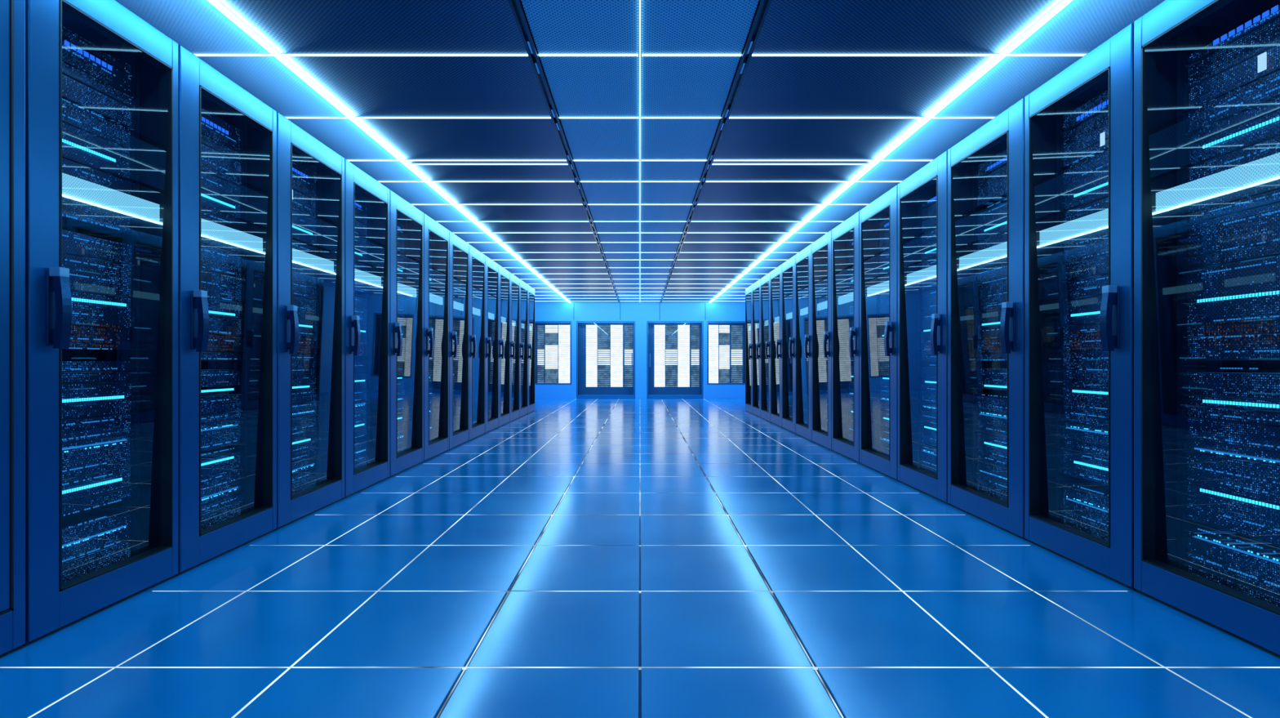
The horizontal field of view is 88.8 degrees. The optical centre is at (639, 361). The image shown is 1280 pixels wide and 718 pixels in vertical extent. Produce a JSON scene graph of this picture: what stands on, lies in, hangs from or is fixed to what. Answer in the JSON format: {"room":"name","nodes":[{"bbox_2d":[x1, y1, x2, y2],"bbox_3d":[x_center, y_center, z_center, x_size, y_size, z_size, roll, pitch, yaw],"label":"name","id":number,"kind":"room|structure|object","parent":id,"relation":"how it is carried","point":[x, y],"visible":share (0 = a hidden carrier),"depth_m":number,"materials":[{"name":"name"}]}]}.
{"room":"server room","nodes":[
{"label":"server room","id":0,"kind":"room"},
{"bbox_2d":[534,322,535,382],"bbox_3d":[-3.170,-0.305,8.800,0.100,2.630,22.800,0,0,0],"label":"wall","id":1,"kind":"structure","parent":0,"point":[535,322],"depth_m":19.42,"materials":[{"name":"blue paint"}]},
{"bbox_2d":[534,320,571,384],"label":"window","id":2,"kind":"structure","parent":0,"point":[552,339],"depth_m":16.95,"materials":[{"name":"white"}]},
{"bbox_2d":[577,322,578,391],"bbox_3d":[0.000,-0.305,20.250,6.240,2.630,0.100,0,0,0],"label":"wall","id":3,"kind":"structure","parent":0,"point":[578,322],"depth_m":20.20,"materials":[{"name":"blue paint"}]},
{"bbox_2d":[0,391,1279,717],"bbox_3d":[0.000,0.970,8.800,6.240,0.080,22.800,0,0,0],"label":"floor","id":4,"kind":"structure","parent":0,"point":[568,557],"depth_m":2.42,"materials":[{"name":"blue tile"}]},
{"bbox_2d":[0,0,25,657],"bbox_3d":[-2.473,-0.225,1.733,1.054,2.310,0.788,0,0,0],"label":"tall cabinet","id":5,"kind":"object","parent":4,"relation":"on","point":[12,12],"visible":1,"depth_m":2.08,"materials":[{"name":"blue metal"}]},
{"bbox_2d":[22,0,177,645],"bbox_3d":[-2.473,-0.225,2.485,1.054,2.310,0.693,0,0,0],"label":"tall cabinet","id":6,"kind":"object","parent":4,"relation":"on","point":[101,81],"visible":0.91,"depth_m":2.57,"materials":[{"name":"black glass"}]},
{"bbox_2d":[176,44,276,575],"bbox_3d":[-2.473,-0.225,3.220,1.054,2.310,0.756,0,0,0],"label":"tall cabinet","id":7,"kind":"object","parent":4,"relation":"on","point":[227,135],"visible":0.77,"depth_m":3.36,"materials":[{"name":"black glass"}]},
{"bbox_2d":[275,112,344,529],"bbox_3d":[-2.473,-0.225,4.018,1.054,2.310,0.816,0,0,0],"label":"tall cabinet","id":8,"kind":"object","parent":4,"relation":"on","point":[310,175],"visible":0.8,"depth_m":4.20,"materials":[{"name":"black glass"}]},
{"bbox_2d":[342,158,389,498],"bbox_3d":[-2.473,-0.225,4.830,1.054,2.310,0.785,0,0,0],"label":"tall cabinet","id":9,"kind":"object","parent":4,"relation":"on","point":[366,200],"visible":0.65,"depth_m":5.07,"materials":[{"name":"black glass"}]},
{"bbox_2d":[388,189,423,477],"bbox_3d":[-2.473,-0.225,5.639,1.054,2.310,0.809,0,0,0],"label":"tall cabinet","id":10,"kind":"object","parent":4,"relation":"on","point":[406,220],"visible":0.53,"depth_m":5.96,"materials":[{"name":"blue metal"}]},
{"bbox_2d":[422,213,448,462],"bbox_3d":[-2.473,-0.225,6.450,1.054,2.310,0.788,0,0,0],"label":"tall cabinet","id":11,"kind":"object","parent":4,"relation":"on","point":[436,236],"visible":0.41,"depth_m":6.79,"materials":[{"name":"blue metal"}]},
{"bbox_2d":[448,230,469,449],"bbox_3d":[-2.473,-0.225,7.250,1.054,2.310,0.788,0,0,0],"label":"tall cabinet","id":12,"kind":"object","parent":4,"relation":"on","point":[459,249],"visible":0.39,"depth_m":7.59,"materials":[{"name":"blue metal"}]},
{"bbox_2d":[467,244,484,440],"bbox_3d":[-2.473,-0.225,8.050,1.054,2.310,0.788,0,0,0],"label":"tall cabinet","id":13,"kind":"object","parent":4,"relation":"on","point":[477,259],"visible":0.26,"depth_m":8.39,"materials":[{"name":"blue metal"}]},
{"bbox_2d":[484,254,498,433],"bbox_3d":[-2.473,-0.225,8.850,1.054,2.310,0.788,0,0,0],"label":"tall cabinet","id":14,"kind":"object","parent":4,"relation":"on","point":[491,268],"visible":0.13,"depth_m":9.19,"materials":[{"name":"blue metal"}]},
{"bbox_2d":[497,264,510,426],"bbox_3d":[-2.473,-0.225,9.650,1.054,2.310,0.788,0,0,0],"label":"tall cabinet","id":15,"kind":"object","parent":4,"relation":"on","point":[504,274],"visible":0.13,"depth_m":9.99,"materials":[{"name":"blue metal"}]},
{"bbox_2d":[509,272,519,422],"bbox_3d":[-2.473,-0.225,10.450,1.054,2.310,0.788,0,0,0],"label":"tall cabinet","id":16,"kind":"object","parent":4,"relation":"on","point":[514,281],"visible":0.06,"depth_m":10.79,"materials":[{"name":"blue metal"}]},
{"bbox_2d":[519,278,528,417],"bbox_3d":[-2.473,-0.225,11.250,1.054,2.310,0.788,0,0,0],"label":"tall cabinet","id":17,"kind":"object","parent":4,"relation":"on","point":[523,286],"visible":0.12,"depth_m":11.59,"materials":[{"name":"blue metal"}]},
{"bbox_2d":[527,284,534,413],"bbox_3d":[-2.473,-0.225,12.050,1.054,2.310,0.788,0,0,0],"label":"tall cabinet","id":18,"kind":"object","parent":4,"relation":"on","point":[531,290],"visible":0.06,"depth_m":12.39,"materials":[{"name":"blue metal"}]},
{"bbox_2d":[534,384,571,398],"bbox_3d":[-2.225,0.755,16.560,0.990,0.350,0.120,0,0,0],"label":"wall","id":19,"kind":"structure","parent":4,"relation":"on","point":[541,391],"depth_m":16.50,"materials":[{"name":"blue paint"}]},
{"bbox_2d":[576,320,635,398],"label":"door","id":20,"kind":"structure","parent":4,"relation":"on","point":[606,349],"depth_m":16.95,"materials":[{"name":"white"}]},
{"bbox_2d":[646,320,702,398],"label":"door","id":21,"kind":"structure","parent":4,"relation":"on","point":[674,348],"depth_m":16.95,"materials":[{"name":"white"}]},
{"bbox_2d":[706,384,745,398],"bbox_3d":[2.210,0.755,16.560,1.020,0.350,0.120,0,0,0],"label":"wall","id":22,"kind":"structure","parent":4,"relation":"on","point":[713,391],"depth_m":16.50,"materials":[{"name":"blue paint"}]},
{"bbox_2d":[745,284,753,413],"bbox_3d":[2.473,-0.225,12.020,1.054,2.310,0.788,0,0,0],"label":"tall cabinet","id":23,"kind":"object","parent":4,"relation":"on","point":[748,291],"visible":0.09,"depth_m":12.36,"materials":[{"name":"blue metal"}]},
{"bbox_2d":[752,278,761,417],"bbox_3d":[2.473,-0.225,11.220,1.054,2.310,0.788,0,0,0],"label":"tall cabinet","id":24,"kind":"object","parent":4,"relation":"on","point":[756,286],"visible":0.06,"depth_m":11.56,"materials":[{"name":"blue metal"}]},
{"bbox_2d":[760,271,771,422],"bbox_3d":[2.473,-0.225,10.420,1.054,2.310,0.788,0,0,0],"label":"tall cabinet","id":25,"kind":"object","parent":4,"relation":"on","point":[766,280],"visible":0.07,"depth_m":10.76,"materials":[{"name":"blue metal"}]},
{"bbox_2d":[770,263,782,427],"bbox_3d":[2.473,-0.225,9.620,1.054,2.310,0.788,0,0,0],"label":"tall cabinet","id":26,"kind":"object","parent":4,"relation":"on","point":[776,273],"visible":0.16,"depth_m":9.96,"materials":[{"name":"blue metal"}]},
{"bbox_2d":[782,254,795,433],"bbox_3d":[2.473,-0.225,8.820,1.054,2.310,0.788,0,0,0],"label":"tall cabinet","id":27,"kind":"object","parent":4,"relation":"on","point":[788,266],"visible":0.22,"depth_m":9.16,"materials":[{"name":"blue metal"}]},
{"bbox_2d":[795,244,812,440],"bbox_3d":[2.473,-0.225,8.020,1.054,2.310,0.788,0,0,0],"label":"tall cabinet","id":28,"kind":"object","parent":4,"relation":"on","point":[803,258],"visible":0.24,"depth_m":8.36,"materials":[{"name":"blue metal"}]},
{"bbox_2d":[811,229,832,450],"bbox_3d":[2.473,-0.225,7.220,1.054,2.310,0.788,0,0,0],"label":"tall cabinet","id":29,"kind":"object","parent":4,"relation":"on","point":[821,248],"visible":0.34,"depth_m":7.56,"materials":[{"name":"blue metal"}]},
{"bbox_2d":[831,210,860,463],"bbox_3d":[2.473,-0.225,6.390,1.054,2.310,0.847,0,0,0],"label":"tall cabinet","id":30,"kind":"object","parent":4,"relation":"on","point":[845,236],"visible":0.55,"depth_m":6.74,"materials":[{"name":"blue metal"}]},
{"bbox_2d":[859,184,898,480],"bbox_3d":[2.473,-0.225,5.519,1.054,2.310,0.868,0,0,0],"label":"tall cabinet","id":31,"kind":"object","parent":4,"relation":"on","point":[878,220],"visible":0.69,"depth_m":5.81,"materials":[{"name":"glass"}]},
{"bbox_2d":[897,150,949,504],"bbox_3d":[2.473,-0.225,4.667,1.054,2.310,0.812,0,0,0],"label":"tall cabinet","id":32,"kind":"object","parent":4,"relation":"on","point":[922,196],"visible":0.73,"depth_m":4.91,"materials":[{"name":"black glass"}]},
{"bbox_2d":[947,97,1026,539],"bbox_3d":[2.473,-0.225,3.829,1.054,2.310,0.838,0,0,0],"label":"tall cabinet","id":33,"kind":"object","parent":4,"relation":"on","point":[986,168],"visible":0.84,"depth_m":4.00,"materials":[{"name":"black glass"}]},
{"bbox_2d":[1024,22,1136,590],"bbox_3d":[2.473,-0.225,3.029,1.054,2.310,0.740,0,0,0],"label":"tall cabinet","id":34,"kind":"object","parent":4,"relation":"on","point":[1079,123],"visible":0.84,"depth_m":3.15,"materials":[{"name":"black glass"}]},
{"bbox_2d":[1133,0,1279,657],"bbox_3d":[2.473,-0.225,2.253,1.054,2.310,0.788,0,0,0],"label":"tall cabinet","id":35,"kind":"object","parent":4,"relation":"on","point":[1206,73],"visible":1,"depth_m":2.47,"materials":[{"name":"black glass"}]},
{"bbox_2d":[115,0,1164,302],"bbox_3d":[0.000,-1.560,8.800,6.240,0.120,22.800,0,0,0],"label":"ceiling","id":36,"kind":"structure","parent":0,"point":[363,86],"depth_m":3.72,"materials":[{"name":"blue"}]},
{"bbox_2d":[207,0,570,302],"bbox_3d":[-1.760,-1.502,6.950,0.018,0.052,19.000,0,0,0],"label":"ceiling light strip","id":37,"kind":"object","parent":36,"relation":"attached to","point":[216,3],"depth_m":3.74,"materials":[{"name":"white plastic"}]},
{"bbox_2d":[507,0,620,302],"bbox_3d":[-0.520,-1.505,6.950,0.044,0.046,19.000,0,0,0],"label":"rail","id":38,"kind":"object","parent":36,"relation":"attached to","point":[516,6],"depth_m":3.75,"materials":[{"name":"black metal"}]},
{"bbox_2d":[639,0,640,239],"bbox_3d":[0.000,-1.510,6.950,0.010,0.036,19.000,0,0,0],"label":"ceiling light strip","id":39,"kind":"object","parent":36,"relation":"attached to","point":[639,0],"depth_m":4.03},
{"bbox_2d":[194,53,1086,298],"bbox_3d":[0.000,-1.511,7.230,5.200,0.034,17.874,0,0,0],"label":"light strips","id":40,"kind":"object","parent":36,"relation":"attached to","point":[197,55],"depth_m":4.86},
{"bbox_2d":[659,0,772,302],"bbox_3d":[0.520,-1.505,6.950,0.044,0.046,19.000,0,0,0],"label":"rail","id":41,"kind":"object","parent":36,"relation":"attached to","point":[763,6],"depth_m":3.75,"materials":[{"name":"black metal"}]},
{"bbox_2d":[709,0,1072,302],"bbox_3d":[1.760,-1.502,6.950,0.018,0.052,19.000,0,0,0],"label":"ceiling light strip","id":42,"kind":"object","parent":36,"relation":"attached to","point":[1062,3],"depth_m":3.74,"materials":[{"name":"white plastic"}]},
{"bbox_2d":[534,302,745,320],"bbox_3d":[0.000,-1.262,16.558,6.240,0.475,0.123,0,0,0],"label":"wall","id":43,"kind":"structure","parent":0,"point":[544,311],"depth_m":16.50,"materials":[{"name":"blue paint"}]},
{"bbox_2d":[571,320,576,398],"bbox_3d":[-1.670,-0.048,16.560,0.120,1.955,0.120,0,0,0],"label":"trim","id":44,"kind":"structure","parent":43,"relation":"attached to","point":[573,322],"depth_m":16.50,"materials":[{"name":"blue paint"}]},
{"bbox_2d":[635,320,646,398],"bbox_3d":[0.025,-0.048,16.560,0.290,1.955,0.120,0,0,0],"label":"trim","id":45,"kind":"structure","parent":43,"relation":"attached to","point":[640,326],"depth_m":16.50,"materials":[{"name":"blue paint"}]},
{"bbox_2d":[702,320,706,398],"bbox_3d":[1.650,-0.048,16.560,0.100,1.955,0.120,0,0,0],"label":"trim","id":46,"kind":"structure","parent":43,"relation":"attached to","point":[704,322],"depth_m":16.50,"materials":[{"name":"blue paint"}]},
{"bbox_2d":[706,320,745,384],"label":"window","id":47,"kind":"structure","parent":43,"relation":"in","point":[726,340],"depth_m":16.95,"materials":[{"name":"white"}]},
{"bbox_2d":[744,322,745,382],"bbox_3d":[3.170,-0.305,8.800,0.100,2.630,22.800,0,0,0],"label":"wall","id":48,"kind":"structure","parent":0,"point":[744,322],"depth_m":19.42,"materials":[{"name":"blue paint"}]}
]}

